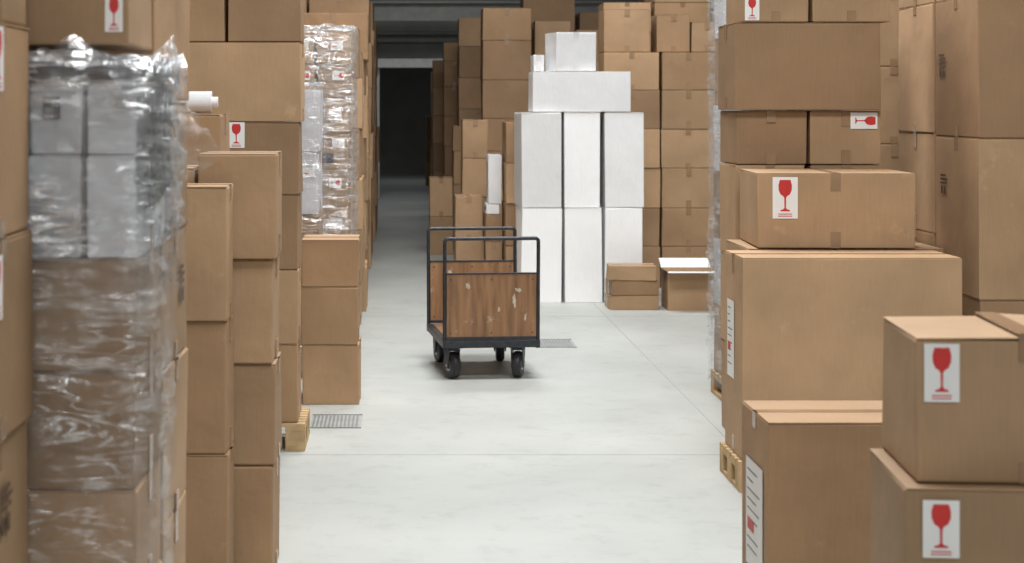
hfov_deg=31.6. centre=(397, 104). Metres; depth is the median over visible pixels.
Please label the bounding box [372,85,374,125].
cardboard box
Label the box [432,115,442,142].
cardboard box
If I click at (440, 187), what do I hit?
cardboard box
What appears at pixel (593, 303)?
trim
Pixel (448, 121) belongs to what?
cardboard box
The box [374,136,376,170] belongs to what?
cardboard box
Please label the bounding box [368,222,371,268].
cardboard box
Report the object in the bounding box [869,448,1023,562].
cardboard box
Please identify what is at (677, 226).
cardboard box
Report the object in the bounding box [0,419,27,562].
cardboard box
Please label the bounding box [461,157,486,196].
cardboard box
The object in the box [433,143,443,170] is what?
cardboard box
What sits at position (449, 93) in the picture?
cardboard box
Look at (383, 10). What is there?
steel beam
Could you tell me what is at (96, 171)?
boxes
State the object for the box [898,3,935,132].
cardboard box
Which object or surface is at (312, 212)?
boxes
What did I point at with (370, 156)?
cardboard box
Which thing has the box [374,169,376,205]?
cardboard box
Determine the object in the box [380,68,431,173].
doorway
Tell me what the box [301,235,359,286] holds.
cardboard box
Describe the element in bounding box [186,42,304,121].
cardboard box
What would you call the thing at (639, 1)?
cardboard box
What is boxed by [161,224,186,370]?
cardboard box
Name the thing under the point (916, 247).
cardboard box
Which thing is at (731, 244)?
cardboard box
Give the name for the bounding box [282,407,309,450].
wooden pallet
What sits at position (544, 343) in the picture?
drain grate
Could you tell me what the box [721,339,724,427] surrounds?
cardboard box
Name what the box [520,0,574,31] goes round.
cardboard box
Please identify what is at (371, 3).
cardboard box
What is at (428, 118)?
cardboard box
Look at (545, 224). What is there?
carton
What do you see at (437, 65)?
cardboard box
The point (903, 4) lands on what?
cardboard box
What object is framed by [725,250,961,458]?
cardboard box
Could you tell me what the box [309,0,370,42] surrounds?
cardboard box
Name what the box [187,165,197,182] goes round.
cardboard box
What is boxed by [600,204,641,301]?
carton
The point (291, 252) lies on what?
cardboard box
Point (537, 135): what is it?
carton
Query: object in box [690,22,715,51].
cardboard box
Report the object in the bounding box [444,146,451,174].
cardboard box
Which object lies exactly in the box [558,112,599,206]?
carton
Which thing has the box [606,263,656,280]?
cardboard box
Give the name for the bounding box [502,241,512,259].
cardboard box
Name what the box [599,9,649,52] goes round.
cardboard box
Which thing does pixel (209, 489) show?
cardboard box
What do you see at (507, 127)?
cardboard box
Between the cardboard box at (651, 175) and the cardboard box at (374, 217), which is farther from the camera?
the cardboard box at (374, 217)
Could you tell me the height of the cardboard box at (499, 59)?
0.438 m
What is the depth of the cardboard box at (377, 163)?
24.76 m
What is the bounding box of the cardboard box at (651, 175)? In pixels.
[641,168,659,207]
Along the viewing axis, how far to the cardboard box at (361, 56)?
15.52 m
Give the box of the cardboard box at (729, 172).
[720,162,804,250]
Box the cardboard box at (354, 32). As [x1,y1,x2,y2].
[304,28,359,77]
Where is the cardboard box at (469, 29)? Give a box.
[458,18,480,46]
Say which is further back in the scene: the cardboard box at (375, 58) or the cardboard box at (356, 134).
the cardboard box at (375, 58)
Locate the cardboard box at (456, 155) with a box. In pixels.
[452,150,460,183]
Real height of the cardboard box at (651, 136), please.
0.370 m
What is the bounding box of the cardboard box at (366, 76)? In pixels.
[366,76,367,95]
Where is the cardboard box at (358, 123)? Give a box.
[351,78,363,128]
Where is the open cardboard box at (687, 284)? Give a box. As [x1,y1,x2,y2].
[657,258,714,310]
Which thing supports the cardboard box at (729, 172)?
on the cardboard box at (722, 252)
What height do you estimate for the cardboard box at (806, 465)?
0.794 m
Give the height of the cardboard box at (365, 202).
0.432 m
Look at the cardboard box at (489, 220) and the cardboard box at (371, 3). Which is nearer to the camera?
the cardboard box at (489, 220)
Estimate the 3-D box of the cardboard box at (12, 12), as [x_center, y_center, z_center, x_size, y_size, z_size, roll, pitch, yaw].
[-1.105,-0.389,3.646,0.594,0.438,0.603,0,0,0]
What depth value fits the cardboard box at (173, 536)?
4.75 m
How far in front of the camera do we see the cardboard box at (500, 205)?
20.01 m
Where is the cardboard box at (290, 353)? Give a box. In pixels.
[278,335,300,421]
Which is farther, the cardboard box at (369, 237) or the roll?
the cardboard box at (369, 237)
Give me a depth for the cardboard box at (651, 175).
17.22 m
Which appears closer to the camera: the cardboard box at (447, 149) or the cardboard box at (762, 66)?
the cardboard box at (762, 66)
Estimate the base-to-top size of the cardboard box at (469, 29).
0.368 m
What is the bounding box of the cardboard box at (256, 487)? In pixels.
[234,456,279,562]
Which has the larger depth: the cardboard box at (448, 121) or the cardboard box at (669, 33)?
the cardboard box at (448, 121)
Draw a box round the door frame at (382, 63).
[377,59,442,197]
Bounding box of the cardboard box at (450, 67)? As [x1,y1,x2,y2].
[443,61,456,86]
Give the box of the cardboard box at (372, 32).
[371,31,374,69]
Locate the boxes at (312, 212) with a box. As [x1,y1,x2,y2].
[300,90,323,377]
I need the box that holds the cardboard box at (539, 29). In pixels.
[531,21,569,60]
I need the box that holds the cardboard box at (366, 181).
[364,153,369,200]
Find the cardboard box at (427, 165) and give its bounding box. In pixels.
[425,162,429,185]
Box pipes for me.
[377,31,457,41]
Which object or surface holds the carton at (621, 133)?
on the carton at (621, 226)
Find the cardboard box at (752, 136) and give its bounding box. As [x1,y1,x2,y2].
[720,110,806,163]
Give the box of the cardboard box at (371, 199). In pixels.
[369,178,372,223]
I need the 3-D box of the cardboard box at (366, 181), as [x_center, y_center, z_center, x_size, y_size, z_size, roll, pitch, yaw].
[-0.591,0.667,16.997,0.646,0.432,0.895,0,0,0]
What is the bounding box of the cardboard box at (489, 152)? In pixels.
[488,151,502,188]
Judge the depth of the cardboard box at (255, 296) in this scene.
6.62 m
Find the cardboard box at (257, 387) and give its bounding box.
[234,352,281,464]
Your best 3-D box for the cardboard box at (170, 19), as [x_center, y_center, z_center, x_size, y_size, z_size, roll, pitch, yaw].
[-0.900,-0.255,4.879,0.589,0.486,0.742,0,0,0]
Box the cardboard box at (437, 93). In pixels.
[432,88,442,114]
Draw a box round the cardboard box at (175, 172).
[155,102,187,233]
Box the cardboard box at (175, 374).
[160,346,187,530]
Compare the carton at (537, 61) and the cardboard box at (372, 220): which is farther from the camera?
the cardboard box at (372, 220)
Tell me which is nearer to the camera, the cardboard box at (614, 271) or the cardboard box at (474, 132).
the cardboard box at (614, 271)
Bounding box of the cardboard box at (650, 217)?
[642,208,659,245]
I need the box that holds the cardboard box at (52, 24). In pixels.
[24,0,151,49]
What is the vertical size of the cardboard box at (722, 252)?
0.478 m
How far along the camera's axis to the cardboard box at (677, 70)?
17.21 m
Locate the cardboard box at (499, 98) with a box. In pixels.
[481,80,528,117]
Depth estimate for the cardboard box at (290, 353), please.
9.13 m
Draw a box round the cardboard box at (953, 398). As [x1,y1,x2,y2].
[882,312,1023,483]
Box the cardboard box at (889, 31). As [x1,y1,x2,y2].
[880,0,899,66]
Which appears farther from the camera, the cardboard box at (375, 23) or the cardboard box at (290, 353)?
the cardboard box at (375, 23)
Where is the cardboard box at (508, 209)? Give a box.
[502,200,515,245]
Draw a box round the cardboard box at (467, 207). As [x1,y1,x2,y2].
[454,194,482,236]
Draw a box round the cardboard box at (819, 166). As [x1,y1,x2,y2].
[801,163,879,168]
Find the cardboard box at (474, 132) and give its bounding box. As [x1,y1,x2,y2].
[461,119,487,157]
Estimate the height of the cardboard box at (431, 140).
0.398 m
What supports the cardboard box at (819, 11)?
on the cardboard box at (762, 66)
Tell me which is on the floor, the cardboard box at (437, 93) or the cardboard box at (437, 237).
the cardboard box at (437, 237)
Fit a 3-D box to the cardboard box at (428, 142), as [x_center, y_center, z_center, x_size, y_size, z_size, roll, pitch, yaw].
[0.901,1.001,39.303,0.591,0.498,0.594,0,0,0]
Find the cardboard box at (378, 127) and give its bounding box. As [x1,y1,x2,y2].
[376,126,379,162]
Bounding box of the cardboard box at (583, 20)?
[575,12,597,29]
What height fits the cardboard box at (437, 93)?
0.398 m
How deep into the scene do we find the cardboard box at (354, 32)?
13.92 m
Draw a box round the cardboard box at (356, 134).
[351,128,362,178]
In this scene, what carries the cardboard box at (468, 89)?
on the cardboard box at (461, 113)
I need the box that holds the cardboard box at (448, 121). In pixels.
[443,116,456,145]
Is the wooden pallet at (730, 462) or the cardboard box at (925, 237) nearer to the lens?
the wooden pallet at (730, 462)
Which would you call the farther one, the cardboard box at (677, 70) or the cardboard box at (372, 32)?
the cardboard box at (372, 32)
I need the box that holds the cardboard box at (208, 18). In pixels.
[190,0,228,41]
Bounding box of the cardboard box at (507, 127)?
[502,121,513,162]
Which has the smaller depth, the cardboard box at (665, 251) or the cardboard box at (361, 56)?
the cardboard box at (361, 56)
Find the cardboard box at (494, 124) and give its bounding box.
[481,118,513,150]
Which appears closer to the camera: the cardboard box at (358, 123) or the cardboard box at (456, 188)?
the cardboard box at (358, 123)
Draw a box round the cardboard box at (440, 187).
[429,176,452,215]
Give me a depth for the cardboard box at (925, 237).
9.81 m
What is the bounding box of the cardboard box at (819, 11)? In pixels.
[804,0,889,22]
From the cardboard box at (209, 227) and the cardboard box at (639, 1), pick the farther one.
the cardboard box at (639, 1)
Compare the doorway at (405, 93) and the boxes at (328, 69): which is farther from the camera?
the doorway at (405, 93)
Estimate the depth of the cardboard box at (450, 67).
24.41 m
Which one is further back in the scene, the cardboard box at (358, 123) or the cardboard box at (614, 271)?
the cardboard box at (614, 271)
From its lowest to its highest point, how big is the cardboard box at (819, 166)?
0.478 m
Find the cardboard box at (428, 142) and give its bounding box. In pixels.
[426,140,430,162]
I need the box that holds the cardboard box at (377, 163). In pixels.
[377,163,377,196]
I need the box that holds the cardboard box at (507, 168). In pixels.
[502,162,513,202]
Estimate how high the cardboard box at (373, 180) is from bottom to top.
0.432 m
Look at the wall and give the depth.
34.00 m
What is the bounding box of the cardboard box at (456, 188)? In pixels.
[452,183,460,216]
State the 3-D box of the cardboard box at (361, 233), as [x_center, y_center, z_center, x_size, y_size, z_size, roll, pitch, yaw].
[-0.595,1.163,14.364,0.644,0.390,0.890,0,0,1]
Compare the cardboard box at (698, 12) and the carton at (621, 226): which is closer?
the carton at (621, 226)
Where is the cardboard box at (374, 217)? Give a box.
[373,206,375,240]
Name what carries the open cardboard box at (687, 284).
on the floor
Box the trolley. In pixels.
[427,226,539,378]
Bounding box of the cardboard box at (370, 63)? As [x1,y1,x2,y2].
[367,43,372,88]
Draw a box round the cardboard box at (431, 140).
[431,140,432,165]
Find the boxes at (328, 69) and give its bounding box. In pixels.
[303,23,358,234]
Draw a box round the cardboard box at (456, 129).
[452,125,460,150]
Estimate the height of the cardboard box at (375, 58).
0.482 m
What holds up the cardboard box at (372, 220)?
on the floor
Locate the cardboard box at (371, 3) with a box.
[370,2,373,30]
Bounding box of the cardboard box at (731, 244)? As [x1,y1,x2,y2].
[727,240,830,249]
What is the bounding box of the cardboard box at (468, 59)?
[457,47,479,77]
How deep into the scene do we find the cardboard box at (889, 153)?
11.61 m
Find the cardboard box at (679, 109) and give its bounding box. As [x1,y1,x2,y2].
[659,90,714,128]
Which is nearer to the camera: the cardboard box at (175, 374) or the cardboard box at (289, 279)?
the cardboard box at (175, 374)
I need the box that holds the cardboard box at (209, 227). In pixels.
[186,183,233,320]
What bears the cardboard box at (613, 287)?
on the cardboard box at (612, 302)
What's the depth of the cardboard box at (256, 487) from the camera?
6.63 m
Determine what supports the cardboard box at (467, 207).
on the cardboard box at (463, 250)
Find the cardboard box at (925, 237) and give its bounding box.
[915,229,935,246]
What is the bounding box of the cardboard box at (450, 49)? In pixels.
[443,42,457,61]
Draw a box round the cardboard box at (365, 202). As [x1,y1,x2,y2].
[364,201,367,247]
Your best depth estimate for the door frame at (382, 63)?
33.80 m
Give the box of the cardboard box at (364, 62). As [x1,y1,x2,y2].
[363,60,365,94]
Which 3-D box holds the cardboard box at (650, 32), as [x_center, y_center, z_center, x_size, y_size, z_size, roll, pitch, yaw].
[2.345,-0.499,18.658,0.494,0.498,0.490,0,0,0]
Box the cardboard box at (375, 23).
[374,21,376,56]
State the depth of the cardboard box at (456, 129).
21.61 m
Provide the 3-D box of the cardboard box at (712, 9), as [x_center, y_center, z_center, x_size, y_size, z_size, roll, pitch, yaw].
[3.512,-0.899,18.655,0.575,0.298,0.495,0,0,0]
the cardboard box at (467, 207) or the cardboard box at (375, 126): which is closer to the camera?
the cardboard box at (467, 207)
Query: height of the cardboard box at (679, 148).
0.370 m
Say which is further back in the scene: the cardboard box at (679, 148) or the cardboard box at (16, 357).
the cardboard box at (679, 148)
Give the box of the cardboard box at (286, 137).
[229,122,302,194]
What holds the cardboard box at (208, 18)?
on the cardboard box at (251, 81)
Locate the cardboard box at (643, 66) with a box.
[598,52,658,89]
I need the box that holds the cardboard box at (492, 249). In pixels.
[484,241,500,259]
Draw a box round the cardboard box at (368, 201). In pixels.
[368,201,369,236]
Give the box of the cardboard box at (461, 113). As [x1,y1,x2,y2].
[457,109,480,124]
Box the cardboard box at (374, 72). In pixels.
[373,67,375,100]
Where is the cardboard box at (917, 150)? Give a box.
[898,132,937,232]
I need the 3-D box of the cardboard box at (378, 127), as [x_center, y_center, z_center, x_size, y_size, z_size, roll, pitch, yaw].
[-0.575,0.542,24.924,0.646,0.482,0.893,0,0,0]
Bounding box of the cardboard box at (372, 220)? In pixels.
[371,220,372,257]
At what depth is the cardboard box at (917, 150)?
9.88 m
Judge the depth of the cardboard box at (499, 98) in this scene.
20.01 m
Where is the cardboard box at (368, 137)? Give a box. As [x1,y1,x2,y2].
[367,107,369,153]
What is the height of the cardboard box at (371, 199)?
0.482 m
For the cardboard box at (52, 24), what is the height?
0.434 m
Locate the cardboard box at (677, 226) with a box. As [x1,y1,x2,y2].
[659,207,714,245]
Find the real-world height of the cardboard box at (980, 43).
0.712 m
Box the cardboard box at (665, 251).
[659,245,713,286]
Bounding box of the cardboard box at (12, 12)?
[0,0,25,26]
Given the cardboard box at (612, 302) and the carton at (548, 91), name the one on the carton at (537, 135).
the carton at (548, 91)
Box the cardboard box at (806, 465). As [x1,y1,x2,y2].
[742,401,883,562]
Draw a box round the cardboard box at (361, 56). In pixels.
[360,52,362,78]
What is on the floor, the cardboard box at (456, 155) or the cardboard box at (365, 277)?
the cardboard box at (365, 277)
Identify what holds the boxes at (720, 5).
on the floor
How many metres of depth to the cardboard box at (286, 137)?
9.13 m
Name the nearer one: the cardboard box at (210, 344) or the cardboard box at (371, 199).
the cardboard box at (210, 344)
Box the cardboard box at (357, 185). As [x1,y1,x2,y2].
[350,175,363,229]
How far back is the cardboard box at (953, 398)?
3.95 m
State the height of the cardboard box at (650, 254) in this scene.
0.398 m
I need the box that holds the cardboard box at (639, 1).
[638,0,647,2]
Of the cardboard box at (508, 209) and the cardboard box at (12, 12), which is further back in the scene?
the cardboard box at (508, 209)
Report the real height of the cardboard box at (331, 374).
0.348 m
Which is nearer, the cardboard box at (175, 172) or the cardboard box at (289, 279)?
the cardboard box at (175, 172)
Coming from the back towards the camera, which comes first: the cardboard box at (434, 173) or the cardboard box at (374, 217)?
the cardboard box at (434, 173)
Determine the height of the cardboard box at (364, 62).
0.432 m
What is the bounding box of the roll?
[164,91,217,112]
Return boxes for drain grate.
[310,414,362,427]
[535,339,576,347]
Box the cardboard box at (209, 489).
[185,441,233,562]
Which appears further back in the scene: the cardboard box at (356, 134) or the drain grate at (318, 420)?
the cardboard box at (356, 134)
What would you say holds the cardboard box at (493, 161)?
on the cardboard box at (488, 208)
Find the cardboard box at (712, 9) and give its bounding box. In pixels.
[710,3,714,21]
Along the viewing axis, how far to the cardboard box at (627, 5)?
18.41 m
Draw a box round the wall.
[370,0,637,197]
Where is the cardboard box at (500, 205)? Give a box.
[499,189,502,225]
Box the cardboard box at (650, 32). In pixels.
[598,32,650,68]
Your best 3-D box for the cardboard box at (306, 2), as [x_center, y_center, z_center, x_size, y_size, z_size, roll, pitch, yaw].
[-1.307,-0.908,19.631,0.662,0.482,0.894,0,0,0]
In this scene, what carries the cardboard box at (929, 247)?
on the cardboard box
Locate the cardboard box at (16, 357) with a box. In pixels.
[0,229,32,442]
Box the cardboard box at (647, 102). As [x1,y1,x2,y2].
[631,90,659,128]
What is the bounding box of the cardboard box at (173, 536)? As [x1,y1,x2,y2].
[160,490,185,562]
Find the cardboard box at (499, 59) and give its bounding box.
[480,40,530,79]
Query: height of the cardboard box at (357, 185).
0.390 m
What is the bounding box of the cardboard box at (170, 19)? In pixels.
[28,0,189,100]
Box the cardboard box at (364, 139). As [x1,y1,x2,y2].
[362,138,366,179]
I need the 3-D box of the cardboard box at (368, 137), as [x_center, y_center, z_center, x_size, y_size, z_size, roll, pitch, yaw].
[-0.594,0.234,17.015,0.642,0.432,0.895,0,0,0]
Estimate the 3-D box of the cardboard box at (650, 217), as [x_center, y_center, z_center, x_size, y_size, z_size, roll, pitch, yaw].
[2.237,1.168,17.453,0.533,0.364,0.494,0,0,0]
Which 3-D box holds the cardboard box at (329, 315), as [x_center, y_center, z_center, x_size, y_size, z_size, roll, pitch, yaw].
[-0.401,1.232,10.725,0.342,0.336,0.444,0,0,0]
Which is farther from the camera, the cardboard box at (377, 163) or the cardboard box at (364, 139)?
the cardboard box at (377, 163)
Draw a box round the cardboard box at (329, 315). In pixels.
[301,284,359,344]
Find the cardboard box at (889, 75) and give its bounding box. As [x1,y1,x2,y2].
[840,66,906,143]
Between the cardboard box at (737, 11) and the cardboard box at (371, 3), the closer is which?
the cardboard box at (737, 11)
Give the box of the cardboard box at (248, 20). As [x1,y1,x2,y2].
[228,0,303,43]
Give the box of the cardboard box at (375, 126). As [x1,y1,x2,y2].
[373,101,376,135]
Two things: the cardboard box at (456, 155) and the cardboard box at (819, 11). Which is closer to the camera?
the cardboard box at (819, 11)
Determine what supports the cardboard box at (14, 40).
on the cardboard box at (16, 357)
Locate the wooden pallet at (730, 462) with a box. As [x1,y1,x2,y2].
[720,442,741,491]
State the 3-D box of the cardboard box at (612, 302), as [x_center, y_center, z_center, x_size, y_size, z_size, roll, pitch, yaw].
[2.015,1.688,15.523,0.424,0.124,0.340,0,0,0]
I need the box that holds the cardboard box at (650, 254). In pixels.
[642,246,659,287]
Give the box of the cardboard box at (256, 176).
[198,151,281,258]
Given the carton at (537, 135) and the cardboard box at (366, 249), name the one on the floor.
the cardboard box at (366, 249)
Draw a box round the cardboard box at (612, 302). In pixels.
[605,292,658,309]
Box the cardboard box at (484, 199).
[482,197,486,224]
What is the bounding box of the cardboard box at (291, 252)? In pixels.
[279,193,301,268]
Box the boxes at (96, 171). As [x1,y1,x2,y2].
[25,47,186,562]
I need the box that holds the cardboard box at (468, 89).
[457,78,481,108]
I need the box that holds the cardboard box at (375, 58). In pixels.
[374,56,376,91]
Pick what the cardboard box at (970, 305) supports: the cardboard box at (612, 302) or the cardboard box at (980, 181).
the cardboard box at (980, 181)
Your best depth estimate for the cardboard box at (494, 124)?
20.01 m
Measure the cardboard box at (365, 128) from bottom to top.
0.365 m
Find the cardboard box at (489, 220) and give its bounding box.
[483,211,500,240]
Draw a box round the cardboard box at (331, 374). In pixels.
[302,336,360,404]
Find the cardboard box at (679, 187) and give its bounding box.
[660,167,714,207]
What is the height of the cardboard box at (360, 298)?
0.390 m
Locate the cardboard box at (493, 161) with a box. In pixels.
[486,154,501,203]
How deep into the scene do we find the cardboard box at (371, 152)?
19.20 m
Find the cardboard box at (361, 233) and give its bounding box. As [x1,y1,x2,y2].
[351,223,364,280]
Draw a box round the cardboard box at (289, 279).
[279,266,300,343]
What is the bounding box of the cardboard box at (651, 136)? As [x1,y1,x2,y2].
[644,129,659,167]
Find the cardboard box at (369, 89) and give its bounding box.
[368,88,372,132]
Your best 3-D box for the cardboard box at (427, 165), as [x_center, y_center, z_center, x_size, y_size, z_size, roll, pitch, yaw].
[0.895,1.501,39.302,0.595,0.498,0.591,0,0,0]
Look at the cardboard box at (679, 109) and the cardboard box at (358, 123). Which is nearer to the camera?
the cardboard box at (358, 123)
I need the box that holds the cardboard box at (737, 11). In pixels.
[726,0,807,23]
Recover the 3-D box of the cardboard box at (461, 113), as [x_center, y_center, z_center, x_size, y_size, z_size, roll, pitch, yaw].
[1.038,0.251,23.301,0.522,0.398,0.594,0,0,0]
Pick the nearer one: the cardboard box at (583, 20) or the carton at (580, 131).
the carton at (580, 131)
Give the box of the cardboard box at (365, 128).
[362,95,367,137]
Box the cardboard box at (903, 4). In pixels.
[899,0,936,8]
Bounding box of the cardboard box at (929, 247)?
[915,242,943,252]
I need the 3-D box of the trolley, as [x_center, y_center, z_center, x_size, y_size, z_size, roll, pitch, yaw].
[0.551,1.294,11.918,0.625,0.912,0.963,0,0,-5]
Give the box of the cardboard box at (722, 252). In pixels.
[720,250,724,339]
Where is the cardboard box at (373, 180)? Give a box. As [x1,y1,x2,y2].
[372,180,373,219]
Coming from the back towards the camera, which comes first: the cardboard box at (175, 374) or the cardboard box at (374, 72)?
the cardboard box at (374, 72)
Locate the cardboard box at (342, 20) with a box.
[304,13,368,61]
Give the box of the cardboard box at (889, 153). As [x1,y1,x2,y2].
[875,144,898,170]
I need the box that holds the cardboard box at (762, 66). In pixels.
[718,23,880,109]
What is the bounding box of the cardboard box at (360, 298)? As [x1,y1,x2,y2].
[359,279,361,327]
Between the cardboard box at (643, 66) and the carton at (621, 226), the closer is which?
the carton at (621, 226)
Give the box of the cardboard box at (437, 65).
[432,60,443,87]
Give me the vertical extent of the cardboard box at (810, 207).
0.362 m
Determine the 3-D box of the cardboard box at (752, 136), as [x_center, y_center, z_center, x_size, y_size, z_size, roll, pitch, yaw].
[1.943,0.169,9.590,0.372,0.278,0.455,0,0,0]
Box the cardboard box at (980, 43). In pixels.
[936,0,1023,137]
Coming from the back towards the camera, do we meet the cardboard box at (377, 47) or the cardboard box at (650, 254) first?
the cardboard box at (377, 47)
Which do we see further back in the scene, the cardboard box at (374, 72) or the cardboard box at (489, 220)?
the cardboard box at (374, 72)
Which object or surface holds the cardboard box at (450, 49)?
on the cardboard box at (450, 67)
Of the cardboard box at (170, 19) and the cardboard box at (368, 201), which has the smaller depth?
the cardboard box at (170, 19)
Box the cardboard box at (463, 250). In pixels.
[454,241,482,259]
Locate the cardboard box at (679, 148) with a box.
[660,129,713,167]
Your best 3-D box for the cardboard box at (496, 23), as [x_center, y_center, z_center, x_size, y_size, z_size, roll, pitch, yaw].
[1.212,-0.899,20.304,0.544,0.358,0.594,0,0,0]
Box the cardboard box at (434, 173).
[432,169,443,175]
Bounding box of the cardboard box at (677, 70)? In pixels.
[659,52,714,89]
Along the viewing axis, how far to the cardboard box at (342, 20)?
16.56 m
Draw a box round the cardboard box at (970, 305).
[962,294,1023,315]
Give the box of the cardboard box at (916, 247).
[831,245,927,249]
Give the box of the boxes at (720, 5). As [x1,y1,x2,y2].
[706,0,820,400]
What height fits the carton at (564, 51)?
0.346 m
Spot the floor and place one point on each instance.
(592, 454)
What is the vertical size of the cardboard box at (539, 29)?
0.448 m
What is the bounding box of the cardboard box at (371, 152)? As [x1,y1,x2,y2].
[369,132,373,177]
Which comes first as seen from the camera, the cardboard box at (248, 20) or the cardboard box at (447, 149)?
the cardboard box at (248, 20)
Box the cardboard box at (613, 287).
[605,278,658,294]
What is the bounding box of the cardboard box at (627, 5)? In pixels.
[598,2,650,32]
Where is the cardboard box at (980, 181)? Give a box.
[936,136,1023,299]
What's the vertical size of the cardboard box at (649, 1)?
0.198 m
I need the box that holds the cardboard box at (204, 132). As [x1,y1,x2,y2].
[186,114,229,164]
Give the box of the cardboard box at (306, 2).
[304,0,308,12]
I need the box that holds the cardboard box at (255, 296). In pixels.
[232,256,279,363]
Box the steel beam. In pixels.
[370,1,637,20]
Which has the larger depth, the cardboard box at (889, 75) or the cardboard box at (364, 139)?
the cardboard box at (364, 139)
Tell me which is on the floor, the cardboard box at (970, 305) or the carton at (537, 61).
the cardboard box at (970, 305)
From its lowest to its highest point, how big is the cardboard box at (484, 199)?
0.398 m
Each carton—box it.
[514,112,560,207]
[516,205,561,302]
[528,71,630,111]
[531,55,543,71]
[545,32,595,70]
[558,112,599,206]
[561,205,601,302]
[599,112,643,206]
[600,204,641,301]
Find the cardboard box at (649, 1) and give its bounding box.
[648,0,708,3]
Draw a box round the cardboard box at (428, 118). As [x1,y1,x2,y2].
[426,116,430,139]
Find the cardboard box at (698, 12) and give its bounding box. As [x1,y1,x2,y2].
[651,2,709,21]
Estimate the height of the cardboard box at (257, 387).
0.372 m
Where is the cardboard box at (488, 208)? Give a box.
[484,202,498,213]
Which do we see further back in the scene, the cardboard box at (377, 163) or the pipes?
the pipes
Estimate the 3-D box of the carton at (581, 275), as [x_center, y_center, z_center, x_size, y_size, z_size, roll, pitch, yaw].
[1.640,1.331,16.223,0.340,0.837,0.591,0,0,0]
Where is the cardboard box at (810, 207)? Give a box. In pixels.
[740,168,914,247]
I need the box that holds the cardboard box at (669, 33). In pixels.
[651,14,689,52]
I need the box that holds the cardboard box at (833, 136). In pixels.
[806,110,880,163]
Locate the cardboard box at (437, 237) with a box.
[429,214,452,254]
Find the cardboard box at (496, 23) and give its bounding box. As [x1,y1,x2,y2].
[480,8,530,41]
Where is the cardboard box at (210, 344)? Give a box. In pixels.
[186,314,233,453]
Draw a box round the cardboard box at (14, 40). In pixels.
[0,21,29,238]
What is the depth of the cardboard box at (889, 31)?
11.61 m
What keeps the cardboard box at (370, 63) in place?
on the cardboard box at (369, 89)
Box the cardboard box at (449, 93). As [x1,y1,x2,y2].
[443,87,456,115]
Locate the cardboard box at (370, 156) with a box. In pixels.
[369,156,370,198]
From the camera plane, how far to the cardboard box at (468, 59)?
23.00 m
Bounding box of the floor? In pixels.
[278,174,741,562]
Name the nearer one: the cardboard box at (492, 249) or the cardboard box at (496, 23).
the cardboard box at (492, 249)
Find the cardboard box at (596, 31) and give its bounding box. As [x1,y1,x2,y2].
[572,30,598,60]
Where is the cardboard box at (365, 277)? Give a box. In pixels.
[362,260,367,311]
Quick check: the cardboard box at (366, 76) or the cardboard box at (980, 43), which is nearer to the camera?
the cardboard box at (980, 43)
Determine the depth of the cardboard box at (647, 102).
17.21 m
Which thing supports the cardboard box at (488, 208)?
on the cardboard box at (489, 220)
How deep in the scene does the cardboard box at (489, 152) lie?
20.01 m
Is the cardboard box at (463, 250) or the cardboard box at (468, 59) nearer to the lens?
the cardboard box at (463, 250)
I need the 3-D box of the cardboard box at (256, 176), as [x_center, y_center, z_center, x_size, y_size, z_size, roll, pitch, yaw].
[-0.591,0.372,6.788,0.292,0.390,0.369,0,0,0]
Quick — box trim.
[593,303,724,436]
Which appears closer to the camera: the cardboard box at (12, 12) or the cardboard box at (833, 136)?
the cardboard box at (12, 12)
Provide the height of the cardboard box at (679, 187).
0.380 m
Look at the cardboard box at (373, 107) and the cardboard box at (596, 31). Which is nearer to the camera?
the cardboard box at (596, 31)
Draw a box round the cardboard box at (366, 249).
[365,242,367,267]
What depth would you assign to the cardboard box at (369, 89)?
19.22 m
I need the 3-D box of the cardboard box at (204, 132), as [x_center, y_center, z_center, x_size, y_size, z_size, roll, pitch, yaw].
[-0.935,0.248,7.528,0.431,0.424,0.444,0,0,0]
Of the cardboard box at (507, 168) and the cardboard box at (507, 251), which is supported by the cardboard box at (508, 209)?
the cardboard box at (507, 168)
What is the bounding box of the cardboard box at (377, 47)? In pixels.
[377,47,377,76]

